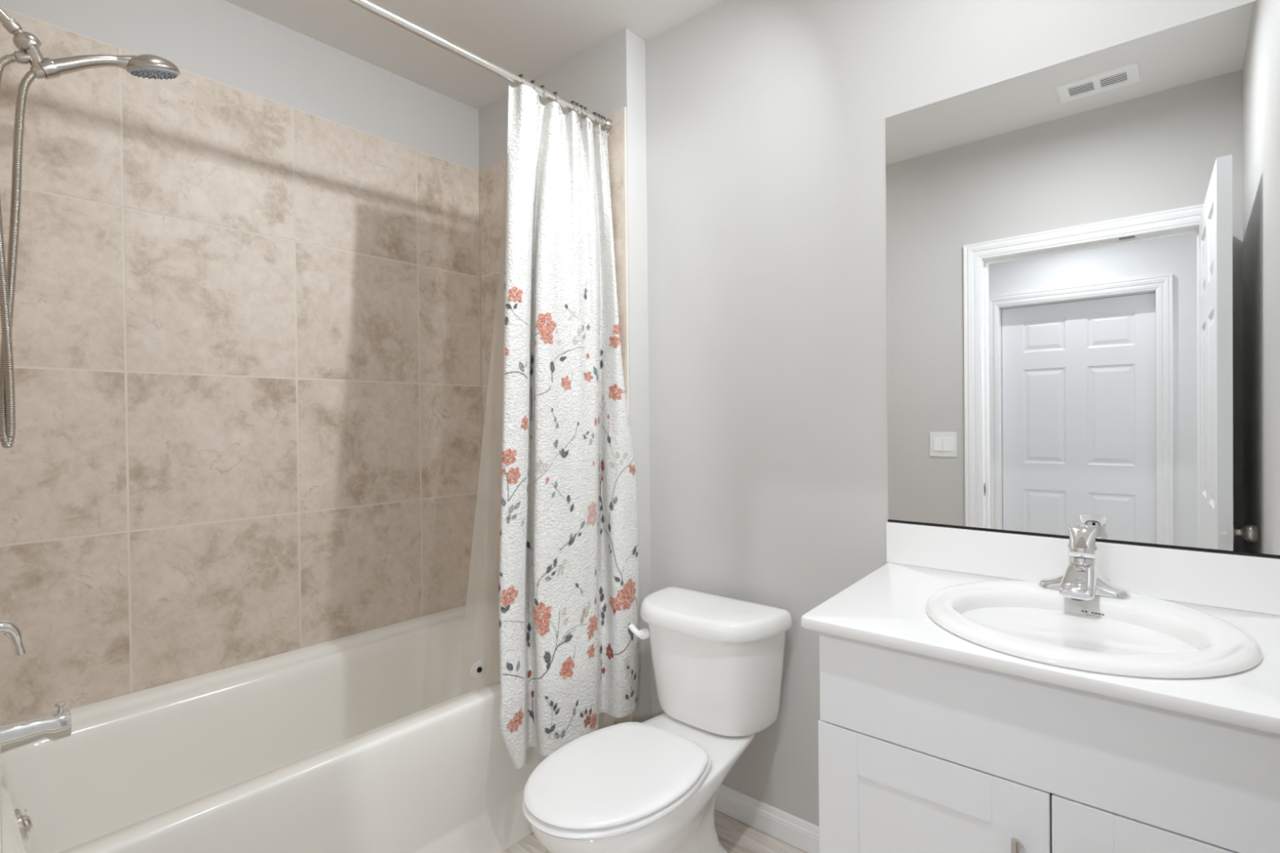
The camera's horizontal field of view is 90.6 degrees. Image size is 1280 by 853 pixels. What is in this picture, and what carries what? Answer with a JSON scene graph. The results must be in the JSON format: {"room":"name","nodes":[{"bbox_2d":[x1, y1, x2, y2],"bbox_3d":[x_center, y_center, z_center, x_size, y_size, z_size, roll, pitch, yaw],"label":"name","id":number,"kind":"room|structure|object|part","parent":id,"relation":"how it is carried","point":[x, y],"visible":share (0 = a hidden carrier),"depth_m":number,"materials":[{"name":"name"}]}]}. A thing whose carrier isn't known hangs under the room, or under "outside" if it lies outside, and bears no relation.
{"room":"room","nodes":[
{"label":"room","id":0,"kind":"room"},
{"bbox_2d":[0,738,2,852],"bbox_3d":[-1.423,-0.029,1.222,0.854,2.623,0.194,0,1,41],"label":"wall","id":1,"kind":"structure","parent":0,"point":[1,821],"depth_m":1.02,"materials":[{"name":"beige tile"}]},
{"bbox_2d":[0,618,26,656],"bbox_3d":[-1.336,0.422,1.328,0.170,0.170,0.070,0,1,41],"label":"shower valve","id":2,"kind":"object","parent":1,"relation":"attached to","point":[10,628],"visible":1,"depth_m":1.33,"materials":[{"name":"silver metal"}]},
{"bbox_2d":[0,8,60,79],"bbox_3d":[-1.328,-0.848,1.342,0.060,0.182,0.147,0,1,41],"label":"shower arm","id":3,"kind":"object","parent":1,"relation":"attached to","point":[27,42],"visible":0.99,"depth_m":1.35,"materials":[{"name":"silver metal"}]},
{"bbox_2d":[0,700,71,753],"bbox_3d":[-1.312,0.647,1.356,0.068,0.078,0.138,0,1,41],"label":"tub spout","id":4,"kind":"object","parent":1,"relation":"attached to","point":[53,726],"visible":1,"depth_m":1.35,"materials":[{"name":"silver metal"}]},
{"bbox_3d":[-1.277,0.618,1.397,0.021,0.022,0.021,0,1,41],"label":"diverter knob","id":5,"kind":"part","parent":4,"relation":"part of","materials":[{"name":"silver metal"}]},
{"bbox_2d":[344,0,612,132],"bbox_3d":[-0.610,-1.043,1.640,0.044,0.044,1.529,0,1,41],"label":"curtain rod","id":6,"kind":"object","parent":1,"relation":"attached to","point":[371,6],"visible":0.84,"depth_m":1.76,"materials":[{"name":"metal"}]},
{"bbox_2d":[530,80,537,104],"bbox_3d":[-0.331,-1.031,1.958,0.045,0.080,0.007,0,1,41],"label":"curtain hook","id":7,"kind":"object","parent":6,"relation":"hanging from","point":[532,81],"visible":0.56,"depth_m":1.95,"materials":[{"name":"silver metal"}]},
{"bbox_2d":[537,84,547,108],"bbox_3d":[-0.305,-1.031,1.988,0.045,0.080,0.007,0,1,41],"label":"curtain hook","id":8,"kind":"object","parent":6,"relation":"hanging from","point":[542,86],"visible":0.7,"depth_m":1.98,"materials":[{"name":"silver metal"}]},
{"bbox_2d":[552,91,560,115],"bbox_3d":[-0.271,-1.032,2.028,0.045,0.080,0.007,0,1,41],"label":"curtain hook","id":9,"kind":"object","parent":6,"relation":"hanging from","point":[555,92],"visible":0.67,"depth_m":2.02,"materials":[{"name":"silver metal"}]},
{"bbox_2d":[568,101,577,123],"bbox_3d":[-0.220,-1.033,2.086,0.045,0.080,0.007,0,1,41],"label":"curtain hook","id":10,"kind":"object","parent":6,"relation":"hanging from","point":[571,101],"visible":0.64,"depth_m":2.08,"materials":[{"name":"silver metal"}]},
{"bbox_2d":[573,102,582,124],"bbox_3d":[-0.209,-1.033,2.100,0.045,0.080,0.007,0,1,41],"label":"curtain hook","id":11,"kind":"object","parent":6,"relation":"hanging from","point":[576,104],"visible":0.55,"depth_m":2.09,"materials":[{"name":"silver metal"}]},
{"bbox_2d":[577,105,586,127],"bbox_3d":[-0.196,-1.033,2.114,0.045,0.080,0.007,0,1,41],"label":"curtain hook","id":12,"kind":"object","parent":6,"relation":"hanging from","point":[581,106],"visible":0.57,"depth_m":2.11,"materials":[{"name":"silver metal"}]},
{"bbox_2d":[580,106,590,128],"bbox_3d":[-0.184,-1.034,2.128,0.045,0.080,0.007,0,1,41],"label":"curtain hook","id":13,"kind":"object","parent":6,"relation":"hanging from","point":[584,108],"visible":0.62,"depth_m":2.12,"materials":[{"name":"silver metal"}]},
{"bbox_2d":[591,111,599,133],"bbox_3d":[-0.154,-1.034,2.163,0.045,0.080,0.007,0,1,41],"label":"curtain hook","id":14,"kind":"object","parent":6,"relation":"hanging from","point":[594,113],"visible":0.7,"depth_m":2.16,"materials":[{"name":"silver metal"}]},
{"bbox_2d":[593,113,603,135],"bbox_3d":[-0.143,-1.034,2.176,0.045,0.080,0.007,0,1,41],"label":"curtain hook","id":15,"kind":"object","parent":6,"relation":"hanging from","point":[597,113],"visible":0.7,"depth_m":2.17,"materials":[{"name":"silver metal"}]},
{"bbox_2d":[498,84,639,768],"bbox_3d":[-0.235,-0.043,1.977,0.197,1.969,0.597,0,1,41],"label":"shower curtain","id":16,"kind":"object","parent":15,"relation":"hanging from","point":[569,584],"visible":1,"depth_m":1.96,"materials":[{"name":"white fabric"}]},
{"bbox_2d":[596,115,605,136],"bbox_3d":[-0.134,-1.035,2.186,0.045,0.080,0.007,0,1,41],"label":"curtain hook","id":17,"kind":"object","parent":6,"relation":"hanging from","point":[602,116],"visible":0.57,"depth_m":2.18,"materials":[{"name":"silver metal"}]},
{"bbox_2d":[0,0,482,721],"bbox_3d":[-1.218,-0.040,2.187,0.110,2.623,1.940,0,1,41],"label":"wall","id":18,"kind":"structure","parent":0,"point":[246,332],"depth_m":2.00,"materials":[{"name":"beige tile"}]},
{"bbox_2d":[0,50,180,448],"bbox_3d":[-1.242,-0.423,1.440,0.107,0.933,0.336,0,1,41],"label":"shower","id":19,"kind":"object","parent":18,"relation":"attached to","point":[144,65],"visible":1,"depth_m":1.34,"materials":[{"name":"silver metal"}]},
{"bbox_3d":[-1.243,-0.822,1.441,0.039,0.105,0.167,0,1,41],"label":"handle","id":20,"kind":"part","parent":19,"relation":"part of","materials":[{"name":"silver metal"}]},
{"bbox_2d":[224,0,724,110],"bbox_3d":[-0.253,-1.384,1.338,2.668,0.060,1.932,0,1,41],"label":"ceiling","id":21,"kind":"structure","parent":0,"point":[531,38],"depth_m":2.16,"materials":[{"name":"paint"}]},
{"bbox_2d":[478,28,652,724],"bbox_3d":[-0.295,-0.053,2.533,0.854,2.623,0.210,0,1,41],"label":"wall","id":22,"kind":"structure","parent":0,"point":[607,78],"depth_m":2.23,"materials":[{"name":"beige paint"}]},
{"bbox_2d":[500,808,808,852],"bbox_3d":[-0.053,1.299,1.141,1.921,0.060,1.842,0,1,41],"label":"floor","id":23,"kind":"structure","parent":0,"point":[735,836],"depth_m":1.92,"materials":[{"name":"beige wood"}]},
{"bbox_2d":[0,604,615,852],"bbox_3d":[-0.858,1.014,1.891,0.815,0.513,1.527,0,1,41],"label":"bathtub","id":24,"kind":"object","parent":23,"relation":"on","point":[363,742],"visible":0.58,"depth_m":1.73,"materials":[{"name":"ceramic"}]},
{"bbox_3d":[-1.317,0.847,1.349,0.072,0.071,0.025,0,1,41],"label":"overflow plate","id":25,"kind":"part","parent":24,"relation":"part of","materials":[{"name":"silver metal"}]},
{"bbox_3d":[-1.310,0.850,1.357,0.042,0.041,0.018,0,1,41],"label":"trip lever","id":26,"kind":"part","parent":24,"relation":"part of","materials":[{"name":"silver metal"}]},
{"bbox_2d":[522,586,792,852],"bbox_3d":[0.022,0.904,1.714,0.465,0.723,0.798,0,1,41],"label":"toilet","id":27,"kind":"object","parent":23,"relation":"on","point":[652,785],"visible":1,"depth_m":1.74,"materials":[{"name":"ceramic"}]},
{"bbox_3d":[-0.066,0.865,1.589,0.379,0.022,0.487,0,1,41],"label":"seat lid","id":28,"kind":"part","parent":27,"relation":"part of","materials":[{"name":"plastic"}]},
{"bbox_3d":[-0.063,0.887,1.592,0.382,0.020,0.504,0,1,41],"label":"seat","id":29,"kind":"part","parent":27,"relation":"part of","materials":[{"name":"plastic"}]},
{"bbox_3d":[-0.004,0.637,1.964,0.061,0.044,0.038,0,1,41],"label":"flush lever","id":30,"kind":"part","parent":27,"relation":"part of","materials":[{"name":"plastic"}]},
{"bbox_3d":[0.028,1.079,1.698,0.362,0.368,0.739,0,1,41],"label":"bowl","id":31,"kind":"part","parent":27,"relation":"part of","materials":[{"name":"white ceramic"}]},
{"bbox_3d":[0.194,0.565,1.915,0.465,0.052,0.260,0,1,41],"label":"tank lid","id":32,"kind":"part","parent":27,"relation":"part of","materials":[{"name":"white ceramic"}]},
{"bbox_3d":[0.200,0.739,1.922,0.433,0.304,0.229,0,1,41],"label":"tank","id":33,"kind":"part","parent":27,"relation":"part of","materials":[{"name":"white ceramic"}]},
{"bbox_2d":[817,631,1279,852],"bbox_3d":[0.797,0.823,1.210,0.714,0.871,0.612,0,1,41],"label":"vanity cabinet","id":34,"kind":"object","parent":23,"relation":"on","point":[918,753],"visible":0.82,"depth_m":1.01,"materials":[{"name":"paint"}]},
{"bbox_3d":[0.501,0.866,1.121,0.382,0.584,0.019,0,1,41],"label":"door","id":35,"kind":"part","parent":34,"relation":"part of","materials":[{"name":"paint"}]},
{"bbox_3d":[0.595,0.724,1.001,0.011,0.155,0.034,0,1,41],"label":"bar handle","id":36,"kind":"part","parent":34,"relation":"part of","materials":[{"name":"silver metal"}]},
{"bbox_2d":[800,521,1279,734],"bbox_3d":[0.773,0.324,1.232,0.780,0.128,0.600,0,1,41],"label":"countertop","id":37,"kind":"structure","parent":34,"relation":"on","point":[886,607],"depth_m":1.26,"materials":[{"name":"white stone"}]},
{"bbox_2d":[1037,524,1130,600],"bbox_3d":[0.912,0.279,1.312,0.161,0.136,0.145,0,1,41],"label":"faucet","id":38,"kind":"object","parent":37,"relation":"on","point":[1081,580],"visible":1,"depth_m":1.31,"materials":[{"name":"silver metal"}]},
{"bbox_3d":[0.902,0.312,1.301,0.060,0.061,0.115,0,1,41],"label":"spout","id":39,"kind":"part","parent":38,"relation":"part of","materials":[{"name":"silver metal"}]},
{"bbox_3d":[0.934,0.232,1.338,0.053,0.042,0.047,0,1,41],"label":"lever handle","id":40,"kind":"part","parent":38,"relation":"part of","materials":[{"name":"silver metal"}]},
{"bbox_3d":[0.936,0.315,1.340,0.161,0.064,0.053,0,1,41],"label":"plate","id":41,"kind":"part","parent":38,"relation":"part of","materials":[{"name":"silver metal"}]},
{"bbox_2d":[925,580,1262,679],"bbox_3d":[0.811,0.432,1.183,0.503,0.166,0.535,0,1,41],"label":"sink","id":42,"kind":"object","parent":37,"relation":"in","point":[1137,636],"visible":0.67,"depth_m":1.15,"materials":[{"name":"white ceramic"}]},
{"bbox_3d":[0.987,0.769,1.429,0.680,0.771,0.005,0,1,41],"label":"panel","id":43,"kind":"part","parent":34,"relation":"part of","materials":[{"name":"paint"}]},
{"bbox_3d":[0.773,0.865,0.887,0.328,0.584,0.019,0,1,41],"label":"door","id":44,"kind":"part","parent":34,"relation":"part of","materials":[{"name":"paint"}]},
{"bbox_2d":[644,0,1256,826],"bbox_3d":[0.710,-0.057,1.742,1.741,2.623,0.100,0,1,41],"label":"wall","id":45,"kind":"structure","parent":0,"point":[765,119],"depth_m":1.90,"materials":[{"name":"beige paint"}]},
{"bbox_2d":[714,784,819,852],"bbox_3d":[0.392,1.215,1.964,0.921,0.083,0.013,0,1,41],"label":"baseboard","id":46,"kind":"structure","parent":45,"relation":"attached to","point":[797,832],"depth_m":1.95,"materials":[{"name":"white paint"}]},
{"bbox_2d":[884,0,1279,559],"bbox_3d":[0.960,-0.287,1.451,0.780,1.085,0.008,0,1,41],"label":"wall mirror","id":47,"kind":"object","parent":45,"relation":"attached to","point":[1083,251],"visible":1,"depth_m":1.40,"materials":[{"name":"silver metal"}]},
{"bbox_2d":[886,521,1279,615],"bbox_3d":[0.962,0.309,1.452,0.780,0.107,0.020,0,1,41],"label":"backsplash","id":48,"kind":"structure","parent":45,"relation":"attached to","point":[1224,580],"depth_m":1.37,"materials":[{"name":"white stone"}]},
{"bbox_3d":[-0.360,-1.030,1.923,0.045,0.081,0.007,0,1,41],"label":"curtain hook","id":49,"kind":"object","parent":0,"visible":0},
{"bbox_2d":[457,133,507,697],"bbox_3d":[-0.337,-0.118,2.028,0.054,1.808,0.572,0,1,41],"label":"curtain liner","id":50,"kind":"object","parent":49,"relation":"hanging from","point":[479,666],"visible":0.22,"depth_m":1.92,"materials":[{"name":"plastic"}]},
{"bbox_2d":[476,666,482,672],"bbox_3d":[-0.479,0.724,1.887,0.010,0.052,0.052,0,1,41],"label":"cup","id":51,"kind":"object","parent":50,"relation":"on","point":[479,669],"depth_m":1.88,"materials":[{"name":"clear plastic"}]}
]}

